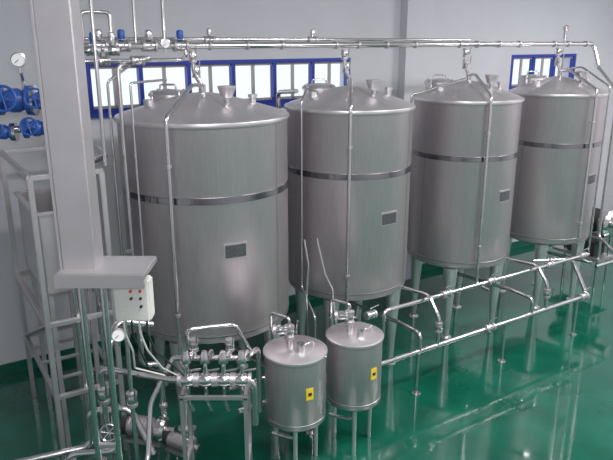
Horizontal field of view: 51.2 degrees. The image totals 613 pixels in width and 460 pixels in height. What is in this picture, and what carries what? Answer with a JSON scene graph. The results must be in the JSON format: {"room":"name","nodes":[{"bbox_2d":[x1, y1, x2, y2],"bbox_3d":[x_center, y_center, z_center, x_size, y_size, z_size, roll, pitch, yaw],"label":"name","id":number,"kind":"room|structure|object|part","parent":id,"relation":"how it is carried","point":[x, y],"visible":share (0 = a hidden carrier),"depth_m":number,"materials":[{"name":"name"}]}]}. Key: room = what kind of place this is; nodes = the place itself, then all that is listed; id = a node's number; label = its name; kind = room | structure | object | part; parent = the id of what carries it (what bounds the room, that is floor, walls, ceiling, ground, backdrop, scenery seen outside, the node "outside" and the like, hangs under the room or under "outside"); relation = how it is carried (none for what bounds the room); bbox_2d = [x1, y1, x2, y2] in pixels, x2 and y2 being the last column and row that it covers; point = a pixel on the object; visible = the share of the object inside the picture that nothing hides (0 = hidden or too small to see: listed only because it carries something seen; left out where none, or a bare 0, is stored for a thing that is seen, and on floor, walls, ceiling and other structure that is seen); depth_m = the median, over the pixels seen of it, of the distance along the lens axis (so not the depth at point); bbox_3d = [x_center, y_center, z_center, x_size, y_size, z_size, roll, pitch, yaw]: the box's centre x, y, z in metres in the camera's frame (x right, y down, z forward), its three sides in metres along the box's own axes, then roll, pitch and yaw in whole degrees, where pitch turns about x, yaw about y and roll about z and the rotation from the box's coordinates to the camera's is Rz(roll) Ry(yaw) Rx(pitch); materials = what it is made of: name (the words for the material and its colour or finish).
{"room":"processing plant","nodes":[
{"label":"processing plant","id":0,"kind":"room"},
{"bbox_2d":[0,238,612,459],"bbox_3d":[2.532,2.434,5.505,15.600,0.200,10.750,-10,19,-31],"label":"floor","id":1,"kind":"structure","parent":0,"point":[551,398],"depth_m":7.16,"materials":[{"name":"paint"}]},
{"bbox_2d":[0,146,127,459],"bbox_3d":[-2.381,0.666,6.260,0.615,2.761,1.545,-10,19,-31],"label":"stand","id":2,"kind":"object","parent":1,"relation":"on","point":[35,205],"visible":0.62,"depth_m":5.89,"materials":[{"name":"silver metal"}]},
{"bbox_3d":[-2.622,-0.594,5.727,0.042,0.042,1.500,-10,19,-31],"label":"rail","id":3,"kind":"part","parent":2,"relation":"part of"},
{"bbox_3d":[-3.025,0.539,6.723,0.045,2.740,0.045,-10,19,-31],"label":"post","id":4,"kind":"part","parent":2,"relation":"part of","materials":[{"name":"metal"}]},
{"bbox_3d":[-2.784,-0.817,6.480,0.570,0.042,0.042,-10,19,-31],"label":"rail","id":5,"kind":"part","parent":2,"relation":"part of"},
{"bbox_3d":[-2.784,0.419,6.847,0.570,0.042,0.042,-10,19,-31],"label":"rail","id":6,"kind":"part","parent":2,"relation":"part of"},
{"bbox_3d":[-2.622,0.643,6.094,0.042,0.042,1.500,-10,19,-31],"label":"rail","id":7,"kind":"part","parent":2,"relation":"part of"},
{"bbox_2d":[18,199,48,295],"bbox_3d":[-2.549,0.120,5.956,0.020,0.740,0.950,-10,19,-31],"label":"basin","id":8,"kind":"object","parent":2,"relation":"in","point":[24,207],"depth_m":5.90,"materials":[{"name":"metal"}]},
{"bbox_3d":[-2.622,0.978,6.193,0.037,0.730,1.513,-10,19,-31],"label":"rail","id":9,"kind":"part","parent":2,"relation":"part of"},
{"bbox_3d":[-2.622,1.314,6.293,0.042,0.042,1.500,-10,19,-31],"label":"rail","id":10,"kind":"part","parent":2,"relation":"part of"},
{"bbox_3d":[-2.752,1.145,6.651,0.040,1.620,0.040,-10,19,-31],"label":"basin leg","id":11,"kind":"part","parent":2,"relation":"part of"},
{"bbox_3d":[-2.219,0.899,5.510,0.045,2.740,0.045,-10,19,-31],"label":"post","id":12,"kind":"part","parent":2,"relation":"part of","materials":[{"name":"metal"}]},
{"bbox_3d":[-2.784,1.090,7.046,0.570,0.042,0.042,-10,19,-31],"label":"rail","id":13,"kind":"part","parent":2,"relation":"part of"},
{"bbox_3d":[-2.596,1.174,6.763,0.570,0.030,0.030,-10,19,-31],"label":"rail","id":14,"kind":"part","parent":2,"relation":"part of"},
{"bbox_2d":[0,0,119,165],"bbox_3d":[-1.954,-1.881,5.013,0.858,2.805,1.460,7,18,24],"label":"station","id":15,"kind":"object","parent":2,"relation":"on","point":[14,100],"visible":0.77,"depth_m":4.88,"materials":[{"name":"blue paint"}]},
{"bbox_3d":[-2.296,1.349,5.963,0.040,1.620,0.040,-10,19,-31],"label":"basin leg","id":16,"kind":"part","parent":2,"relation":"part of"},
{"bbox_3d":[-1.978,-0.458,5.267,0.570,0.042,0.042,-10,19,-31],"label":"rail","id":17,"kind":"part","parent":2,"relation":"part of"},
{"bbox_3d":[-2.381,1.270,6.440,0.570,0.030,0.030,-10,19,-31],"label":"rail","id":18,"kind":"part","parent":2,"relation":"part of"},
{"bbox_3d":[-2.466,1.093,6.826,0.040,1.620,0.040,-10,19,-31],"label":"basin leg","id":19,"kind":"part","parent":2,"relation":"part of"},
{"bbox_3d":[-2.167,1.366,6.116,0.570,0.030,0.030,-10,19,-31],"label":"rail","id":20,"kind":"part","parent":2,"relation":"part of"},
{"bbox_3d":[-1.978,0.779,5.634,0.570,0.042,0.042,-10,19,-31],"label":"rail","id":21,"kind":"part","parent":2,"relation":"part of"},
{"bbox_3d":[-1.978,1.450,5.833,0.570,0.042,0.042,-10,19,-31],"label":"rail","id":22,"kind":"part","parent":2,"relation":"part of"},
{"bbox_3d":[-2.009,1.297,6.138,0.040,1.620,0.040,-10,19,-31],"label":"basin leg","id":23,"kind":"part","parent":2,"relation":"part of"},
{"bbox_3d":[-2.141,0.556,6.387,0.042,0.042,1.500,-10,19,-31],"label":"rail","id":24,"kind":"part","parent":2,"relation":"part of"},
{"bbox_3d":[-2.141,1.227,6.586,0.042,0.042,1.500,-10,19,-31],"label":"rail","id":25,"kind":"part","parent":2,"relation":"part of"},
{"bbox_3d":[-1.738,0.812,5.804,0.045,2.740,0.045,-10,19,-31],"label":"post","id":26,"kind":"part","parent":2,"relation":"part of","materials":[{"name":"metal"}]},
{"bbox_2d":[29,0,156,459],"bbox_3d":[-1.205,-0.071,3.788,0.520,5.580,0.356,0,17,0],"label":"column","id":27,"kind":"structure","parent":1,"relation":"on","point":[56,24],"depth_m":3.66,"materials":[{"name":"metal"}]},
{"bbox_2d":[55,256,156,279],"bbox_3d":[-1.205,0.229,3.886,0.520,0.040,0.340,0,17,0],"label":"tray","id":28,"kind":"object","parent":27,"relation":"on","point":[110,267],"depth_m":3.79,"materials":[{"name":"metal"}]},
{"bbox_3d":[-1.330,1.440,4.287,0.140,0.030,0.030,0,17,0],"label":"rail","id":29,"kind":"part","parent":27,"relation":"part of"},
{"bbox_2d":[113,275,184,375],"bbox_3d":[-1.103,0.678,4.508,0.311,1.146,0.653,0,17,0],"label":"control panel","id":30,"kind":"object","parent":27,"relation":"attached to","point":[131,304],"visible":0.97,"depth_m":4.14,"materials":[{"name":"white metal"}]},
{"bbox_2d":[120,249,177,459],"bbox_3d":[-1.484,1.143,5.786,0.540,2.116,0.286,3,17,9],"label":"pump","id":31,"kind":"object","parent":1,"relation":"on","point":[161,424],"visible":0.52,"depth_m":5.97,"materials":[{"name":"grey metal"}]},
{"bbox_3d":[-1.543,1.857,6.044,0.270,0.180,0.180,4,17,13],"label":"motor","id":32,"kind":"part","parent":31,"relation":"part of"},
{"bbox_3d":[-1.517,1.971,6.071,0.360,0.030,0.180,4,17,13],"label":"plate","id":33,"kind":"part","parent":31,"relation":"part of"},
{"bbox_2d":[162,425,201,459],"bbox_3d":[-1.137,1.996,5.894,0.384,0.418,0.175,9,19,28],"label":"pump","id":34,"kind":"object","parent":1,"relation":"on","point":[173,441],"visible":0.73,"depth_m":5.86,"materials":[{"name":"grey metal"}]},
{"bbox_3d":[-1.179,1.950,5.905,0.195,0.130,0.130,9,19,28],"label":"motor","id":35,"kind":"part","parent":34,"relation":"part of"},
{"bbox_3d":[-1.162,2.034,5.920,0.260,0.030,0.130,9,19,28],"label":"plate","id":36,"kind":"part","parent":34,"relation":"part of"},
{"bbox_2d":[106,55,289,432],"bbox_3d":[-1.010,0.114,6.526,1.688,3.668,1.901,0,17,0],"label":"storage tank","id":37,"kind":"object","parent":1,"relation":"on","point":[204,175],"visible":0.88,"depth_m":5.86,"materials":[{"name":"silver metal"}]},
{"bbox_3d":[-1.658,1.281,7.229,0.190,0.990,0.190,0,17,0],"label":"leg","id":38,"kind":"part","parent":37,"relation":"part of","materials":[{"name":"silver metal"}]},
{"bbox_3d":[-1.399,-1.442,6.459,0.180,0.070,0.020,0,17,0],"label":"manhole handle","id":39,"kind":"part","parent":37,"relation":"part of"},
{"bbox_3d":[-1.246,1.533,6.381,0.190,0.990,0.190,0,17,0],"label":"leg","id":40,"kind":"part","parent":37,"relation":"part of","materials":[{"name":"silver metal"}]},
{"bbox_3d":[-1.010,-1.235,6.236,1.660,0.210,1.660,0,17,0],"label":"conical lid","id":41,"kind":"part","parent":37,"relation":"part of","materials":[{"name":"silver metal"}]},
{"bbox_3d":[-0.650,0.192,5.890,0.202,0.120,0.014,-8,18,-25],"label":"name plate","id":42,"kind":"part","parent":37,"relation":"part of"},
{"bbox_3d":[-0.651,0.191,5.893,0.224,0.150,0.012,-8,18,-25],"label":"name plate frame","id":43,"kind":"part","parent":37,"relation":"part of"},
{"bbox_3d":[-0.774,1.164,7.625,0.190,0.990,0.190,0,17,0],"label":"leg","id":44,"kind":"part","parent":37,"relation":"part of","materials":[{"name":"silver metal"}]},
{"bbox_3d":[-0.362,1.415,6.777,0.190,0.990,0.190,0,17,0],"label":"leg","id":45,"kind":"part","parent":37,"relation":"part of","materials":[{"name":"silver metal"}]},
{"bbox_2d":[170,323,261,459],"bbox_3d":[-0.758,1.538,5.505,0.724,1.518,0.469,0,17,0],"label":"valve manifold","id":46,"kind":"object","parent":1,"relation":"on","point":[205,379],"visible":1,"depth_m":5.28,"materials":[{"name":"metal"}]},
{"bbox_2d":[16,320,173,459],"bbox_3d":[-1.856,1.310,5.244,1.511,1.905,0.736,0,17,0],"label":"clean-in-place pipework","id":47,"kind":"object","parent":46,"relation":"attached to","point":[117,334],"visible":0.66,"depth_m":5.29,"materials":[{"name":"silver metal"}]},
{"bbox_3d":[-1.651,1.329,5.267,0.017,0.143,0.037,-10,19,-31],"label":"valve handle","id":48,"kind":"part","parent":47,"relation":"part of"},
{"bbox_3d":[-1.020,1.330,5.360,0.030,0.030,0.280,0,17,0],"label":"rail","id":49,"kind":"part","parent":46,"relation":"part of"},
{"bbox_3d":[-1.020,1.849,5.368,0.030,1.000,0.030,0,17,0],"label":"leg","id":50,"kind":"part","parent":46,"relation":"part of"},
{"bbox_3d":[-1.020,1.953,5.545,0.030,0.030,0.280,0,17,0],"label":"rail","id":51,"kind":"part","parent":46,"relation":"part of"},
{"bbox_3d":[-1.020,1.770,5.636,0.030,1.000,0.030,0,17,0],"label":"leg","id":52,"kind":"part","parent":46,"relation":"part of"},
{"bbox_3d":[-0.965,1.376,5.321,0.067,0.305,0.031,-11,20,-32],"label":"drain leg","id":53,"kind":"part","parent":46,"relation":"part of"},
{"bbox_3d":[-0.926,1.148,5.243,0.130,0.038,0.018,0,17,0],"label":"valve handle","id":54,"kind":"part","parent":46,"relation":"part of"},
{"bbox_3d":[-0.815,1.376,5.321,0.067,0.305,0.031,-11,20,-32],"label":"drain leg","id":55,"kind":"part","parent":46,"relation":"part of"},
{"bbox_3d":[-0.776,1.148,5.243,0.130,0.038,0.018,0,17,0],"label":"valve handle","id":56,"kind":"part","parent":46,"relation":"part of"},
{"bbox_3d":[-0.760,1.370,5.226,0.560,0.030,0.030,0,17,0],"label":"rail","id":57,"kind":"part","parent":46,"relation":"part of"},
{"bbox_3d":[-0.665,1.376,5.321,0.067,0.305,0.031,-11,20,-32],"label":"drain leg","id":58,"kind":"part","parent":46,"relation":"part of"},
{"bbox_3d":[-0.626,1.148,5.243,0.130,0.038,0.018,0,17,0],"label":"valve handle","id":59,"kind":"part","parent":46,"relation":"part of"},
{"bbox_3d":[-0.515,1.376,5.321,0.067,0.305,0.031,-11,20,-32],"label":"drain leg","id":60,"kind":"part","parent":46,"relation":"part of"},
{"bbox_3d":[-0.500,1.849,5.368,0.030,1.000,0.030,0,17,0],"label":"leg","id":61,"kind":"part","parent":46,"relation":"part of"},
{"bbox_3d":[-0.500,1.330,5.360,0.030,0.030,0.280,0,17,0],"label":"rail","id":62,"kind":"part","parent":46,"relation":"part of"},
{"bbox_3d":[-0.500,1.770,5.636,0.030,1.000,0.030,0,17,0],"label":"leg","id":63,"kind":"part","parent":46,"relation":"part of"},
{"bbox_3d":[-0.476,1.148,5.243,0.130,0.038,0.018,0,17,0],"label":"valve handle","id":64,"kind":"part","parent":46,"relation":"part of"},
{"bbox_3d":[-0.500,1.953,5.545,0.030,0.030,0.280,0,17,0],"label":"rail","id":65,"kind":"part","parent":46,"relation":"part of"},
{"bbox_2d":[263,312,327,459],"bbox_3d":[-0.100,1.468,5.801,0.574,1.484,0.581,0,17,0],"label":"tank","id":66,"kind":"object","parent":1,"relation":"on","point":[295,365],"visible":1,"depth_m":5.58,"materials":[{"name":"silver metal"}]},
{"bbox_3d":[-0.286,1.910,6.041,0.040,0.500,0.040,0,17,0],"label":"leg","id":67,"kind":"part","parent":66,"relation":"part of","materials":[{"name":"silver metal"}]},
{"bbox_3d":[-0.100,1.056,5.675,0.574,0.065,0.574,0,17,0],"label":"lid","id":68,"kind":"part","parent":66,"relation":"part of","materials":[{"name":"silver metal"}]},
{"bbox_3d":[-0.100,2.002,5.731,0.040,0.500,0.040,0,17,0],"label":"leg","id":69,"kind":"part","parent":66,"relation":"part of","materials":[{"name":"silver metal"}]},
{"bbox_3d":[0.086,1.910,6.041,0.040,0.500,0.040,0,17,0],"label":"leg","id":70,"kind":"part","parent":66,"relation":"part of","materials":[{"name":"silver metal"}]},
{"bbox_2d":[276,57,415,364],"bbox_3d":[0.411,-0.124,7.414,1.760,3.619,1.578,-14,22,-40],"label":"storage tank","id":71,"kind":"object","parent":1,"relation":"on","point":[349,147],"visible":0.84,"depth_m":6.90,"materials":[{"name":"silver metal"}]},
{"bbox_3d":[-0.062,1.021,8.105,0.190,0.990,0.190,0,17,0],"label":"leg","id":72,"kind":"part","parent":71,"relation":"part of","materials":[{"name":"silver metal"}]},
{"bbox_3d":[0.146,-1.702,7.336,0.180,0.070,0.020,0,17,0],"label":"manhole handle","id":73,"kind":"part","parent":71,"relation":"part of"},
{"bbox_3d":[0.284,1.233,7.392,0.190,0.990,0.190,0,17,0],"label":"leg","id":74,"kind":"part","parent":71,"relation":"part of","materials":[{"name":"silver metal"}]},
{"bbox_3d":[0.483,-1.506,7.148,1.440,0.210,1.440,0,17,0],"label":"conical lid","id":75,"kind":"part","parent":71,"relation":"part of","materials":[{"name":"silver metal"}]},
{"bbox_3d":[0.681,0.923,8.437,0.190,0.990,0.190,0,17,0],"label":"leg","id":76,"kind":"part","parent":71,"relation":"part of","materials":[{"name":"silver metal"}]},
{"bbox_3d":[0.900,-0.125,6.958,0.202,0.120,0.015,-12,20,-34],"label":"name plate","id":77,"kind":"part","parent":71,"relation":"part of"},
{"bbox_3d":[0.899,-0.126,6.960,0.224,0.150,0.013,-12,20,-34],"label":"name plate frame","id":78,"kind":"part","parent":71,"relation":"part of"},
{"bbox_3d":[1.028,1.134,7.724,0.190,0.990,0.190,0,17,0],"label":"leg","id":79,"kind":"part","parent":71,"relation":"part of","materials":[{"name":"silver metal"}]},
{"bbox_2d":[326,299,383,455],"bbox_3d":[0.450,1.378,6.105,0.544,1.484,0.566,0,17,0],"label":"tank","id":80,"kind":"object","parent":1,"relation":"on","point":[354,355],"visible":1,"depth_m":5.88,"materials":[{"name":"silver metal"}]},
{"bbox_2d":[304,238,334,335],"bbox_3d":[0.111,0.682,6.311,0.353,1.302,0.198,-8,18,-25],"label":"conduit","id":81,"kind":"object","parent":80,"relation":"attached to","point":[317,241],"visible":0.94,"depth_m":6.23,"materials":[{"name":"metal"}]},
{"bbox_3d":[0.277,1.824,6.331,0.040,0.500,0.040,0,17,0],"label":"leg","id":82,"kind":"part","parent":80,"relation":"part of","materials":[{"name":"silver metal"}]},
{"bbox_3d":[0.450,1.910,6.043,0.040,0.500,0.040,0,17,0],"label":"leg","id":83,"kind":"part","parent":80,"relation":"part of","materials":[{"name":"silver metal"}]},
{"bbox_3d":[0.450,0.968,5.972,0.544,0.065,0.544,0,17,0],"label":"lid","id":84,"kind":"part","parent":80,"relation":"part of","materials":[{"name":"silver metal"}]},
{"bbox_3d":[0.623,1.824,6.331,0.040,0.500,0.040,0,17,0],"label":"leg","id":85,"kind":"part","parent":80,"relation":"part of","materials":[{"name":"silver metal"}]},
{"bbox_2d":[228,248,590,435],"bbox_3d":[1.527,1.162,7.549,5.501,1.077,0.798,-10,19,-31],"label":"lower pipework","id":86,"kind":"object","parent":1,"relation":"on","point":[551,262],"visible":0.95,"depth_m":7.58,"materials":[{"name":"metal"}]},
{"bbox_3d":[1.226,1.595,7.103,0.036,0.500,0.036,0,17,0],"label":"support post","id":87,"kind":"part","parent":86,"relation":"part of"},
{"bbox_3d":[2.407,1.381,7.824,0.036,0.500,0.036,0,17,0],"label":"support post","id":88,"kind":"part","parent":86,"relation":"part of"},
{"bbox_3d":[3.588,1.167,8.545,0.036,0.500,0.036,0,17,0],"label":"support post","id":89,"kind":"part","parent":86,"relation":"part of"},
{"bbox_2d":[407,55,523,339],"bbox_3d":[2.080,-0.440,8.479,1.469,3.619,1.384,10,19,29],"label":"storage tank","id":90,"kind":"object","parent":1,"relation":"on","point":[464,153],"visible":0.94,"depth_m":7.91,"materials":[{"name":"silver metal"}]},
{"bbox_3d":[1.538,0.743,9.044,0.190,0.990,0.190,0,17,0],"label":"leg","id":91,"kind":"part","parent":90,"relation":"part of","materials":[{"name":"silver metal"}]},
{"bbox_3d":[1.726,-1.981,8.275,0.180,0.070,0.020,0,17,0],"label":"manhole handle","id":92,"kind":"part","parent":90,"relation":"part of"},
{"bbox_3d":[1.859,0.939,8.383,0.190,0.990,0.190,0,17,0],"label":"leg","id":93,"kind":"part","parent":90,"relation":"part of","materials":[{"name":"silver metal"}]},
{"bbox_3d":[2.227,0.651,9.352,0.190,0.990,0.190,0,17,0],"label":"leg","id":94,"kind":"part","parent":90,"relation":"part of","materials":[{"name":"silver metal"}]},
{"bbox_3d":[2.043,-1.789,8.101,1.356,0.210,1.356,0,17,0],"label":"conical lid","id":95,"kind":"part","parent":90,"relation":"part of","materials":[{"name":"silver metal"}]},
{"bbox_3d":[2.549,0.847,8.691,0.190,0.990,0.190,0,17,0],"label":"leg","id":96,"kind":"part","parent":90,"relation":"part of","materials":[{"name":"silver metal"}]},
{"bbox_3d":[2.471,-0.426,7.973,0.224,0.150,0.013,-13,21,-38],"label":"name plate frame","id":97,"kind":"part","parent":90,"relation":"part of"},
{"bbox_3d":[2.473,-0.426,7.971,0.202,0.120,0.015,-13,21,-38],"label":"name plate","id":98,"kind":"part","parent":90,"relation":"part of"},
{"bbox_2d":[499,54,612,308],"bbox_3d":[3.727,-0.680,9.288,1.766,3.619,1.328,14,21,39],"label":"storage tank","id":99,"kind":"object","parent":1,"relation":"on","point":[562,122],"visible":0.91,"depth_m":8.85,"materials":[{"name":"silver metal"}]},
{"bbox_3d":[3.082,0.470,9.962,0.190,0.990,0.190,0,17,0],"label":"leg","id":100,"kind":"part","parent":99,"relation":"part of","materials":[{"name":"silver metal"}]},
{"bbox_3d":[3.387,0.656,9.335,0.190,0.990,0.190,0,17,0],"label":"leg","id":101,"kind":"part","parent":99,"relation":"part of","materials":[{"name":"silver metal"}]},
{"bbox_3d":[3.561,-2.064,9.028,1.300,0.210,1.300,0,17,0],"label":"conical lid","id":102,"kind":"part","parent":99,"relation":"part of","materials":[{"name":"silver metal"}]},
{"bbox_3d":[4.041,0.569,9.627,0.190,0.990,0.190,0,17,0],"label":"leg","id":103,"kind":"part","parent":99,"relation":"part of","materials":[{"name":"silver metal"}]},
{"bbox_3d":[3.990,-0.711,8.933,0.202,0.120,0.016,-14,22,-40],"label":"name plate","id":104,"kind":"part","parent":99,"relation":"part of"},
{"bbox_2d":[552,196,612,287],"bbox_3d":[4.593,0.134,10.321,0.459,1.470,1.072,-10,19,-31],"label":"pump","id":105,"kind":"object","parent":1,"relation":"on","point":[597,254],"visible":0.33,"depth_m":10.16,"materials":[{"name":"stainless steel"}]},
{"bbox_2d":[552,245,612,262],"bbox_3d":[4.533,0.361,10.486,0.440,0.040,0.850,-10,19,-31],"label":"shelf","id":106,"kind":"object","parent":105,"relation":"attached to","point":[603,256],"depth_m":10.24,"materials":[{"name":"metal"}]},
{"bbox_3d":[4.543,-0.190,10.307,0.338,0.338,0.510,-10,19,-31],"label":"motor","id":107,"kind":"part","parent":105,"relation":"part of","materials":[{"name":"black metal"}]},
{"bbox_3d":[4.570,0.034,10.328,0.340,0.030,0.680,-10,19,-31],"label":"plate","id":108,"kind":"part","parent":105,"relation":"part of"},
{"bbox_2d":[0,0,612,364],"bbox_3d":[-0.288,-1.606,8.925,15.600,5.600,0.250,-10,19,-31],"label":"wall","id":109,"kind":"structure","parent":0,"point":[474,20],"depth_m":8.15,"materials":[{"name":"paint"}]},
{"bbox_2d":[0,63,41,118],"bbox_3d":[-4.716,-1.254,6.087,5.100,0.580,0.250,-10,19,-31],"label":"pier","id":110,"kind":"object","parent":109,"relation":"attached to","point":[9,75],"visible":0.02,"depth_m":6.91,"materials":[{"name":"paint"}]},
{"bbox_2d":[0,294,318,376],"bbox_3d":[-2.599,1.476,8.137,9.450,0.140,0.020,-10,19,-31],"label":"baseboard","id":111,"kind":"structure","parent":109,"relation":"attached to","point":[21,365],"depth_m":7.77,"materials":[{"name":"teal"}]},
{"bbox_2d":[90,103,284,117],"bbox_3d":[-0.922,-1.592,8.316,3.700,0.040,0.060,-10,19,-31],"label":"sill","id":112,"kind":"structure","parent":109,"relation":"attached to","point":[274,104],"depth_m":7.46,"materials":[{"name":"blue paint"}]},
{"bbox_2d":[90,98,298,113],"bbox_3d":[-0.957,-1.651,8.356,3.700,0.050,0.090,-10,19,-31],"label":"frame","id":113,"kind":"object","parent":109,"relation":"attached to","point":[113,110],"visible":0.07,"depth_m":8.48,"materials":[{"name":"blue paint"}]},
{"bbox_2d":[85,58,349,109],"bbox_3d":[-0.957,-1.929,8.273,3.700,0.530,0.090,-10,19,-31],"label":"window","id":114,"kind":"structure","parent":109,"relation":"in","point":[246,62],"depth_m":8.18,"materials":[{"name":"blue paint"}]},
{"bbox_3d":[-2.496,-1.626,7.340,0.050,0.480,0.090,-10,19,-31],"label":"mullion","id":115,"kind":"part","parent":114,"relation":"part of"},
{"bbox_3d":[-2.245,-1.890,7.441,0.558,0.030,0.030,-10,19,-31],"label":"sash","id":116,"kind":"part","parent":114,"relation":"part of","materials":[{"name":"grey paint"}]},
{"bbox_3d":[-2.245,-1.675,7.505,0.040,0.480,0.030,-10,19,-31],"label":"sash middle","id":117,"kind":"part","parent":114,"relation":"part of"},
{"bbox_3d":[-2.245,-1.459,7.569,0.558,0.030,0.030,-10,19,-31],"label":"sash bottom","id":118,"kind":"part","parent":114,"relation":"part of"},
{"bbox_3d":[-1.983,-1.719,7.654,0.050,0.480,0.090,-10,19,-31],"label":"mullion","id":119,"kind":"part","parent":114,"relation":"part of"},
{"bbox_3d":[-1.732,-1.768,7.819,0.040,0.480,0.030,-10,19,-31],"label":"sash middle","id":120,"kind":"part","parent":114,"relation":"part of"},
{"bbox_3d":[-1.732,-1.983,7.755,0.558,0.030,0.030,-10,19,-31],"label":"sash","id":121,"kind":"part","parent":114,"relation":"part of","materials":[{"name":"grey paint"}]},
{"bbox_3d":[-1.470,-1.812,7.967,0.050,0.480,0.090,-10,19,-31],"label":"mullion","id":122,"kind":"part","parent":114,"relation":"part of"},
{"bbox_3d":[-1.219,-1.861,8.132,0.040,0.480,0.030,-10,19,-31],"label":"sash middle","id":123,"kind":"part","parent":114,"relation":"part of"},
{"bbox_3d":[-1.219,-2.076,8.068,0.558,0.030,0.030,-10,19,-31],"label":"sash","id":124,"kind":"part","parent":114,"relation":"part of","materials":[{"name":"grey paint"}]},
{"bbox_3d":[-0.957,-1.905,8.280,0.050,0.480,0.090,-10,19,-31],"label":"mullion","id":125,"kind":"part","parent":114,"relation":"part of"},
{"bbox_3d":[-0.706,-1.954,8.445,0.040,0.480,0.030,-10,19,-31],"label":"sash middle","id":126,"kind":"part","parent":114,"relation":"part of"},
{"bbox_3d":[-0.706,-2.169,8.381,0.558,0.030,0.030,-10,19,-31],"label":"sash","id":127,"kind":"part","parent":114,"relation":"part of","materials":[{"name":"grey paint"}]},
{"bbox_3d":[-0.706,-1.738,8.509,0.558,0.030,0.030,-10,19,-31],"label":"sash bottom","id":128,"kind":"part","parent":114,"relation":"part of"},
{"bbox_3d":[-0.444,-1.998,8.594,0.050,0.480,0.090,-10,19,-31],"label":"mullion","id":129,"kind":"part","parent":114,"relation":"part of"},
{"bbox_3d":[-0.193,-1.831,8.823,0.558,0.030,0.030,-10,19,-31],"label":"sash bottom","id":130,"kind":"part","parent":114,"relation":"part of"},
{"bbox_3d":[-0.193,-2.047,8.759,0.040,0.480,0.030,-10,19,-31],"label":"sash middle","id":131,"kind":"part","parent":114,"relation":"part of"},
{"bbox_3d":[-0.193,-2.262,8.695,0.558,0.030,0.030,-10,19,-31],"label":"sash","id":132,"kind":"part","parent":114,"relation":"part of","materials":[{"name":"grey paint"}]},
{"bbox_3d":[0.069,-2.091,8.907,0.050,0.480,0.090,-10,19,-31],"label":"mullion","id":133,"kind":"part","parent":114,"relation":"part of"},
{"bbox_3d":[0.320,-2.355,9.008,0.558,0.030,0.030,-10,19,-31],"label":"sash","id":134,"kind":"part","parent":114,"relation":"part of","materials":[{"name":"grey paint"}]},
{"bbox_3d":[0.320,-2.139,9.072,0.040,0.480,0.030,-10,19,-31],"label":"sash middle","id":135,"kind":"part","parent":114,"relation":"part of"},
{"bbox_3d":[0.582,-2.184,9.220,0.050,0.480,0.090,-10,19,-31],"label":"mullion","id":136,"kind":"part","parent":114,"relation":"part of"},
{"bbox_2d":[397,0,433,279],"bbox_3d":[1.639,-1.886,9.869,0.510,5.600,0.160,-10,19,-31],"label":"pilaster","id":137,"kind":"object","parent":109,"relation":"attached to","point":[416,16],"visible":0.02,"depth_m":9.54,"materials":[{"name":"paint"}]},
{"bbox_2d":[340,55,511,95],"bbox_3d":[1.989,-2.469,10.182,3.400,0.580,0.250,-10,19,-31],"label":"pier","id":138,"kind":"object","parent":109,"relation":"attached to","point":[385,69],"visible":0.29,"depth_m":10.04,"materials":[{"name":"paint"}]},
{"bbox_2d":[421,241,532,271],"bbox_3d":[3.984,0.283,12.157,5.140,0.140,0.020,-10,19,-31],"label":"baseboard","id":139,"kind":"structure","parent":109,"relation":"attached to","point":[517,244],"depth_m":12.09,"materials":[{"name":"teal"}]},
{"bbox_2d":[509,54,576,86],"bbox_3d":[4.209,-2.865,11.428,1.750,0.530,0.090,-10,19,-31],"label":"window","id":140,"kind":"structure","parent":109,"relation":"in","point":[538,56],"depth_m":11.33,"materials":[{"name":"blue paint"}]},
{"bbox_3d":[3.492,-2.711,10.998,0.050,0.480,0.090,-10,19,-31],"label":"mullion","id":141,"kind":"part","parent":140,"relation":"part of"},
{"bbox_3d":[3.726,-2.757,11.152,0.040,0.480,0.030,-10,19,-31],"label":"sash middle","id":142,"kind":"part","parent":140,"relation":"part of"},
{"bbox_3d":[3.970,-2.798,11.289,0.050,0.480,0.090,-10,19,-31],"label":"mullion","id":143,"kind":"part","parent":140,"relation":"part of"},
{"bbox_3d":[4.204,-2.843,11.443,0.040,0.480,0.030,-10,19,-31],"label":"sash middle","id":144,"kind":"part","parent":140,"relation":"part of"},
{"bbox_3d":[4.204,-3.059,11.379,0.517,0.030,0.030,-10,19,-31],"label":"sash","id":145,"kind":"part","parent":140,"relation":"part of","materials":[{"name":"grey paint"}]},
{"bbox_3d":[4.209,-3.095,11.360,1.750,0.050,0.090,-10,19,-31],"label":"frame","id":146,"kind":"part","parent":140,"relation":"part of","materials":[{"name":"blue paint"}]},
{"bbox_3d":[4.448,-2.884,11.581,0.050,0.480,0.090,-10,19,-31],"label":"mullion","id":147,"kind":"part","parent":140,"relation":"part of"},
{"bbox_3d":[4.926,-2.971,11.873,0.050,0.480,0.090,-10,19,-31],"label":"mullion","id":148,"kind":"part","parent":140,"relation":"part of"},
{"bbox_2d":[563,53,612,84],"bbox_3d":[5.594,-3.122,12.384,1.650,0.580,0.250,-10,19,-31],"label":"pier","id":149,"kind":"object","parent":109,"relation":"attached to","point":[587,60],"visible":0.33,"depth_m":12.17,"materials":[{"name":"paint"}]},
{"bbox_2d":[600,118,612,209],"bbox_3d":[9.005,-1.519,8.633,0.250,5.600,10.250,-10,19,-31],"label":"wall","id":150,"kind":"structure","parent":0,"point":[609,193],"depth_m":13.13,"materials":[{"name":"paint"}]},
{"bbox_3d":[2.532,-3.126,3.855,18.933,0.200,17.448,0,17,0],"label":"ceiling","id":151,"kind":"structure","parent":0,"visible":0},
{"bbox_2d":[80,0,599,65],"bbox_3d":[0.978,-2.839,7.071,7.551,2.141,0.488,-11,20,-33],"label":"overhead pipework","id":152,"kind":"object","parent":151,"relation":"hanging from","point":[148,43],"visible":0.89,"depth_m":6.36,"materials":[{"name":"silver metal"}]},
{"bbox_2d":[563,25,569,41],"bbox_3d":[3.587,-2.706,8.854,0.090,0.250,0.090,0,17,0],"label":"vent","id":153,"kind":"object","parent":152,"relation":"attached to","point":[566,28],"depth_m":8.83,"materials":[{"name":"metal"}]}
]}

